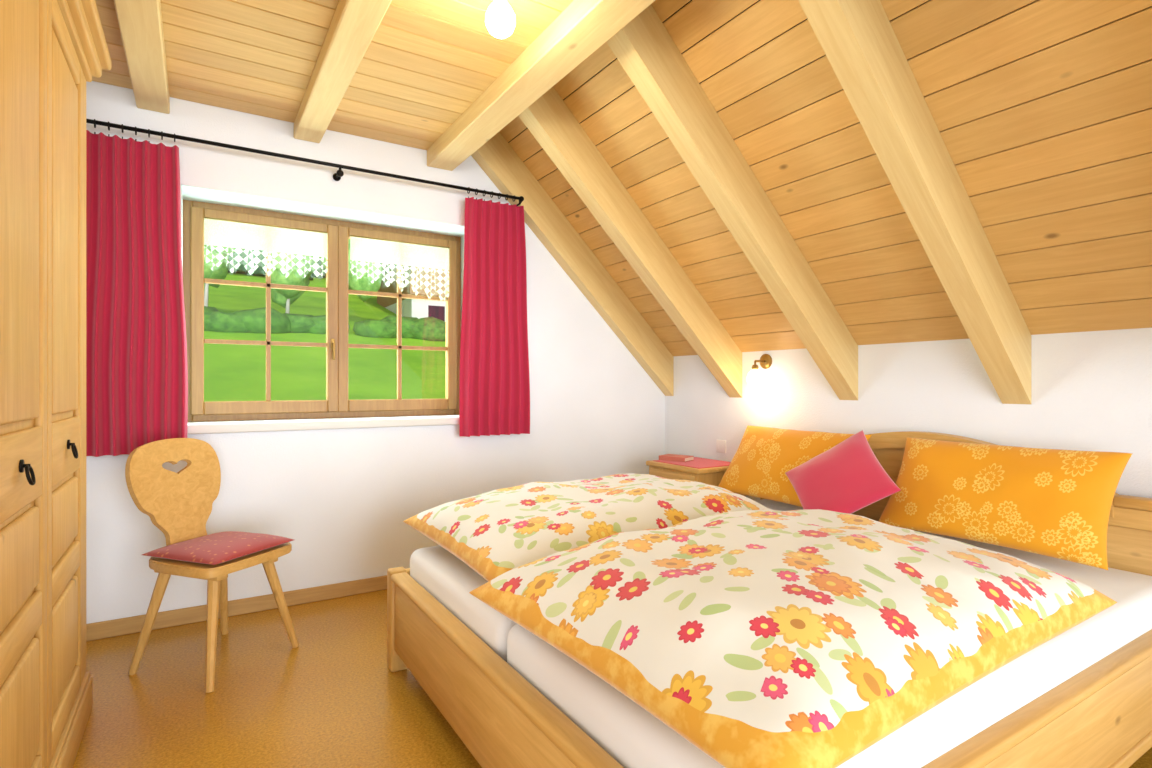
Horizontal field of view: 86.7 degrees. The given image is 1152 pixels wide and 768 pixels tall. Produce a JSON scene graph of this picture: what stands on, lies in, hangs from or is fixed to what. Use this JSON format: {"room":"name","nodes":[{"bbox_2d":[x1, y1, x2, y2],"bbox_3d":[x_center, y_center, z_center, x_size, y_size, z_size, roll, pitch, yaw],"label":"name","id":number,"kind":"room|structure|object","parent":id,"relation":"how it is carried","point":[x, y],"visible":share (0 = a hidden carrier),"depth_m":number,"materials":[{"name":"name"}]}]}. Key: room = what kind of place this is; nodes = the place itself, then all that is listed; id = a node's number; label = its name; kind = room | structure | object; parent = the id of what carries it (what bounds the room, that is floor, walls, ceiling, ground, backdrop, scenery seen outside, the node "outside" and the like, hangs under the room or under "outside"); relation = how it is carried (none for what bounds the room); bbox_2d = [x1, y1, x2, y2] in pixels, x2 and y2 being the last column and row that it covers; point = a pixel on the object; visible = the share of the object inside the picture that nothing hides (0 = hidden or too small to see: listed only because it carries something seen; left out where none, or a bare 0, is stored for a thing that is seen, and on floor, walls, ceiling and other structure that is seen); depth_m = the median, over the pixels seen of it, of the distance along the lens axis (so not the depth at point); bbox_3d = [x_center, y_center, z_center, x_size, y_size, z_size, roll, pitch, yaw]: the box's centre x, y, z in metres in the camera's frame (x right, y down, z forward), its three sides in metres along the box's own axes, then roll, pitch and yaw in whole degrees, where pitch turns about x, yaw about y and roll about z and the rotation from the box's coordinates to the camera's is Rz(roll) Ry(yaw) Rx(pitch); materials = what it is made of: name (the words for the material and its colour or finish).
{"room":"attic bedroom","nodes":[
{"label":"attic bedroom","id":0,"kind":"room"},
{"bbox_2d":[86,81,664,623],"bbox_3d":[-1.089,-0.182,3.573,4.420,2.805,0.420,0,0,-32],"label":"wall","id":1,"kind":"structure","parent":0,"point":[344,497],"depth_m":3.27,"materials":[{"name":"white paint"}]},
{"bbox_2d":[86,575,386,641],"bbox_3d":[-0.975,1.083,3.389,3.820,0.075,0.014,0,0,-32],"label":"baseboard","id":2,"kind":"structure","parent":1,"relation":"attached to","point":[128,625],"depth_m":2.97,"materials":[{"name":"brown wood"}]},
{"bbox_2d":[86,119,523,205],"bbox_3d":[-1.269,-1.106,3.147,2.197,0.070,0.111,0,0,-32],"label":"curtain rod","id":3,"kind":"object","parent":1,"relation":"attached to","point":[337,176],"visible":0.84,"depth_m":3.03,"materials":[{"name":"black metal"}]},
{"bbox_2d":[86,130,187,456],"bbox_3d":[-1.955,-0.389,2.670,0.433,1.388,0.053,0,0,-32],"label":"curtain","id":4,"kind":"object","parent":3,"relation":"hanging from","point":[137,366],"visible":0.81,"depth_m":2.68,"materials":[{"name":"red fabric"}]},
{"bbox_2d":[459,197,529,436],"bbox_3d":[-0.469,-0.394,3.593,0.442,1.378,0.053,0,0,-32],"label":"curtain","id":5,"kind":"object","parent":3,"relation":"hanging from","point":[494,380],"visible":1,"depth_m":3.59,"materials":[{"name":"red fabric"}]},
{"bbox_2d":[183,200,460,433],"bbox_3d":[-1.296,-0.355,3.371,1.585,1.170,0.365,0,0,-32],"label":"window","id":6,"kind":"structure","parent":1,"relation":"in","point":[335,412],"depth_m":3.38,"materials":[{"name":"brown wood"}]},
{"bbox_2d":[204,217,327,277],"bbox_3d":[-1.633,-0.714,3.242,0.588,0.277,0.012,0,0,-32],"label":"lace valance","id":7,"kind":"object","parent":6,"relation":"attached to","point":[221,233],"visible":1,"depth_m":3.23,"materials":[{"name":"white fabric"}]},
{"bbox_2d":[350,235,449,300],"bbox_3d":[-1.032,-0.672,3.615,0.588,0.360,0.012,0,0,-32],"label":"lace valance","id":8,"kind":"object","parent":6,"relation":"attached to","point":[368,249],"visible":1,"depth_m":3.61,"materials":[{"name":"white fabric"}]},
{"bbox_2d":[73,589,1151,767],"bbox_3d":[0.341,1.180,1.271,4.420,0.120,5.600,0,0,-32],"label":"floor","id":9,"kind":"structure","parent":0,"point":[333,699],"depth_m":2.16,"materials":[{"name":"brown wood"}]},
{"bbox_2d":[0,0,110,767],"bbox_3d":[-1.422,-0.022,1.153,0.678,2.285,2.020,0,0,-32],"label":"wardrobe","id":10,"kind":"object","parent":9,"relation":"on","point":[49,49],"visible":1,"depth_m":1.52,"materials":[{"name":"brown wood"}]},
{"bbox_2d":[125,438,298,692],"bbox_3d":[-1.490,0.675,2.498,0.499,0.898,0.434,0,0,20],"label":"wooden chair","id":11,"kind":"object","parent":9,"relation":"on","point":[179,504],"visible":1,"depth_m":2.46,"materials":[{"name":"brown wood"}]},
{"bbox_2d":[646,457,745,496],"bbox_3d":[0.738,0.800,3.805,0.430,0.639,0.485,0,0,-32],"label":"nightstand","id":12,"kind":"object","parent":9,"relation":"on","point":[703,470],"visible":0.17,"depth_m":3.65,"materials":[{"name":"brown wood"}]},
{"bbox_2d":[659,454,693,461],"bbox_3d":[0.641,0.466,3.894,0.185,0.028,0.127,0,0,38],"label":"book","id":13,"kind":"object","parent":12,"relation":"on","point":[667,457],"visible":1,"depth_m":3.85,"materials":[{"name":"pink paper"}]},
{"bbox_2d":[387,431,1151,767],"bbox_3d":[0.675,0.667,2.221,2.219,0.905,1.858,0,0,-32],"label":"double bed","id":14,"kind":"object","parent":9,"relation":"on","point":[1082,697],"visible":0.32,"depth_m":1.55,"materials":[{"name":"brown wood"}]},
{"bbox_2d":[403,473,770,580],"bbox_3d":[0.106,0.513,2.426,1.337,0.257,1.003,0,0,-32],"label":"duvet","id":15,"kind":"object","parent":14,"relation":"on","point":[496,532],"visible":0.62,"depth_m":2.12,"materials":[{"name":"multicoloured fabric"}]},
{"bbox_2d":[469,509,1117,767],"bbox_3d":[0.554,0.510,1.610,1.394,0.263,1.047,0,0,-32],"label":"duvet","id":16,"kind":"object","parent":14,"relation":"on","point":[805,638],"visible":1,"depth_m":1.21,"materials":[{"name":"multicoloured fabric"}]},
{"bbox_2d":[718,425,871,506],"bbox_3d":[1.103,0.419,3.193,0.274,0.366,0.802,0,0,-29],"label":"pillow","id":17,"kind":"object","parent":14,"relation":"on","point":[761,461],"visible":0.64,"depth_m":3.18,"materials":[{"name":"orange fabric"}]},
{"bbox_2d":[785,430,900,513],"bbox_3d":[1.147,0.420,2.673,0.476,0.433,0.306,0,0,25],"label":"throw pillow","id":18,"kind":"object","parent":14,"relation":"on","point":[848,477],"visible":0.86,"depth_m":2.62,"materials":[{"name":"red fabric"}]},
{"bbox_2d":[878,437,1132,569],"bbox_3d":[1.612,0.419,2.373,0.274,0.366,0.782,0,0,-34],"label":"pillow","id":19,"kind":"object","parent":14,"relation":"on","point":[1056,503],"visible":0.98,"depth_m":2.25,"materials":[{"name":"orange fabric"}]},
{"bbox_2d":[92,0,1151,355],"bbox_3d":[0.352,-1.233,1.278,4.447,2.396,5.600,0,0,-32],"label":"ceiling","id":20,"kind":"structure","parent":0,"point":[1041,110],"depth_m":2.33,"materials":[{"name":"brown wood"}]},
{"bbox_2d":[114,0,169,113],"bbox_3d":[-0.619,-1.295,0.675,0.125,0.079,5.000,0,0,-32],"label":"ceiling beam","id":21,"kind":"structure","parent":20,"relation":"attached to","point":[140,22],"depth_m":2.30,"materials":[{"name":"beige wood"}]},
{"bbox_2d":[294,0,391,142],"bbox_3d":[-0.067,-1.295,1.018,0.125,0.079,5.000,0,0,-32],"label":"ceiling beam","id":22,"kind":"structure","parent":20,"relation":"attached to","point":[354,24],"depth_m":2.38,"materials":[{"name":"beige wood"}]},
{"bbox_2d":[486,0,514,38],"bbox_3d":[-0.249,-1.242,2.011,0.100,0.184,0.100,0,0,-32],"label":"ceiling light","id":23,"kind":"object","parent":20,"relation":"attached to","point":[500,18],"depth_m":1.98,"materials":[{"name":"white glass"}]},
{"bbox_2d":[427,0,654,170],"bbox_3d":[0.534,-1.565,1.391,0.155,0.640,5.000,0,0,-32],"label":"ceiling beam","id":24,"kind":"structure","parent":20,"relation":"attached to","point":[584,26],"depth_m":2.45,"materials":[{"name":"beige wood"}]},
{"bbox_2d":[471,132,673,395],"bbox_3d":[-0.014,-0.835,3.939,1.604,1.827,0.090,0,0,-32],"label":"roof beam","id":25,"kind":"structure","parent":20,"relation":"attached to","point":[496,157],"depth_m":3.91,"materials":[{"name":"brown wood"}]},
{"bbox_2d":[518,87,741,397],"bbox_3d":[0.321,-0.835,3.400,1.604,1.827,0.105,0,0,-32],"label":"roof beam","id":26,"kind":"structure","parent":20,"relation":"attached to","point":[549,119],"depth_m":3.35,"materials":[{"name":"brown wood"}]},
{"bbox_2d":[606,4,857,399],"bbox_3d":[0.733,-0.835,2.738,1.604,1.827,0.105,0,0,-32],"label":"roof beam","id":27,"kind":"structure","parent":20,"relation":"attached to","point":[643,47],"depth_m":2.67,"materials":[{"name":"brown wood"}]},
{"bbox_2d":[798,0,1030,403],"bbox_3d":[1.135,-0.835,2.091,1.604,1.827,0.105,0,0,-32],"label":"roof beam","id":28,"kind":"structure","parent":20,"relation":"attached to","point":[858,39],"depth_m":2.10,"materials":[{"name":"brown wood"}]},
{"bbox_2d":[665,328,1151,499],"bbox_3d":[2.170,0.450,2.231,0.300,1.540,5.300,0,0,-32],"label":"wall","id":29,"kind":"structure","parent":0,"point":[1091,390],"depth_m":2.74,"materials":[{"name":"white paint"}]},
{"bbox_2d":[716,440,725,452],"bbox_3d":[0.934,0.395,3.924,0.010,0.082,0.082,0,0,-32],"label":"wall socket","id":30,"kind":"object","parent":29,"relation":"attached to","point":[720,444],"visible":1,"depth_m":3.92,"materials":[{"name":"white plastic"}]},
{"bbox_2d":[747,354,771,384],"bbox_3d":[1.068,-0.092,3.583,0.141,0.185,0.094,0,0,-32],"label":"wall sconce","id":31,"kind":"object","parent":29,"relation":"attached to","point":[755,377],"visible":1,"depth_m":3.56,"materials":[{"name":"white glass"}]},
{"label":"outside","id":32,"kind":"structure","parent":0,"visible":0},
{"bbox_2d":[204,272,445,401],"bbox_3d":[-22.667,-11.634,64.912,120.000,32.042,125.800,0,0,-32],"label":"ground","id":33,"kind":"structure","parent":32,"point":[232,372],"depth_m":21.51,"materials":[{"name":"green plant"}]},
{"bbox_2d":[204,245,244,305],"bbox_3d":[-16.383,-5.367,26.881,3.210,5.103,2.347,0,0,-32],"label":"tree","id":34,"kind":"object","parent":33,"relation":"on","point":[220,272],"visible":0.15,"depth_m":26.66,"materials":[{"name":"green plant"}]},
{"bbox_2d":[271,252,315,312],"bbox_3d":[-13.367,-5.337,28.724,2.334,4.878,2.826,0,0,-32],"label":"tree","id":35,"kind":"object","parent":33,"relation":"on","point":[284,298],"visible":0.34,"depth_m":28.15,"materials":[{"name":"green plant"}]},
{"bbox_2d":[228,249,396,279],"bbox_3d":[-23.762,-16.400,52.023,79.658,16.563,13.498,0,0,-32],"label":"forest","id":36,"kind":"object","parent":33,"relation":"on","point":[259,271],"visible":0.02,"depth_m":47.69,"materials":[{"name":"green plant"}]},
{"bbox_2d":[204,306,445,340],"bbox_3d":[-12.653,-2.536,25.890,26.584,1.487,2.749,0,0,-32],"label":"hedge","id":37,"kind":"object","parent":33,"relation":"on","point":[250,320],"visible":0.34,"depth_m":25.98,"materials":[{"name":"green plant"}]},
{"bbox_2d":[318,239,382,301],"bbox_3d":[-11.556,-5.721,31.241,3.357,5.325,2.539,0,0,-32],"label":"tree","id":38,"kind":"object","parent":33,"relation":"on","point":[364,283],"visible":0.17,"depth_m":30.87,"materials":[{"name":"green plant"}]},
{"bbox_2d":[377,263,445,321],"bbox_3d":[-8.612,-6.392,41.151,9.800,7.900,10.400,0,0,-32],"label":"house","id":39,"kind":"structure","parent":33,"relation":"on","point":[418,308],"depth_m":36.41,"materials":[{"name":"white"}]}
]}

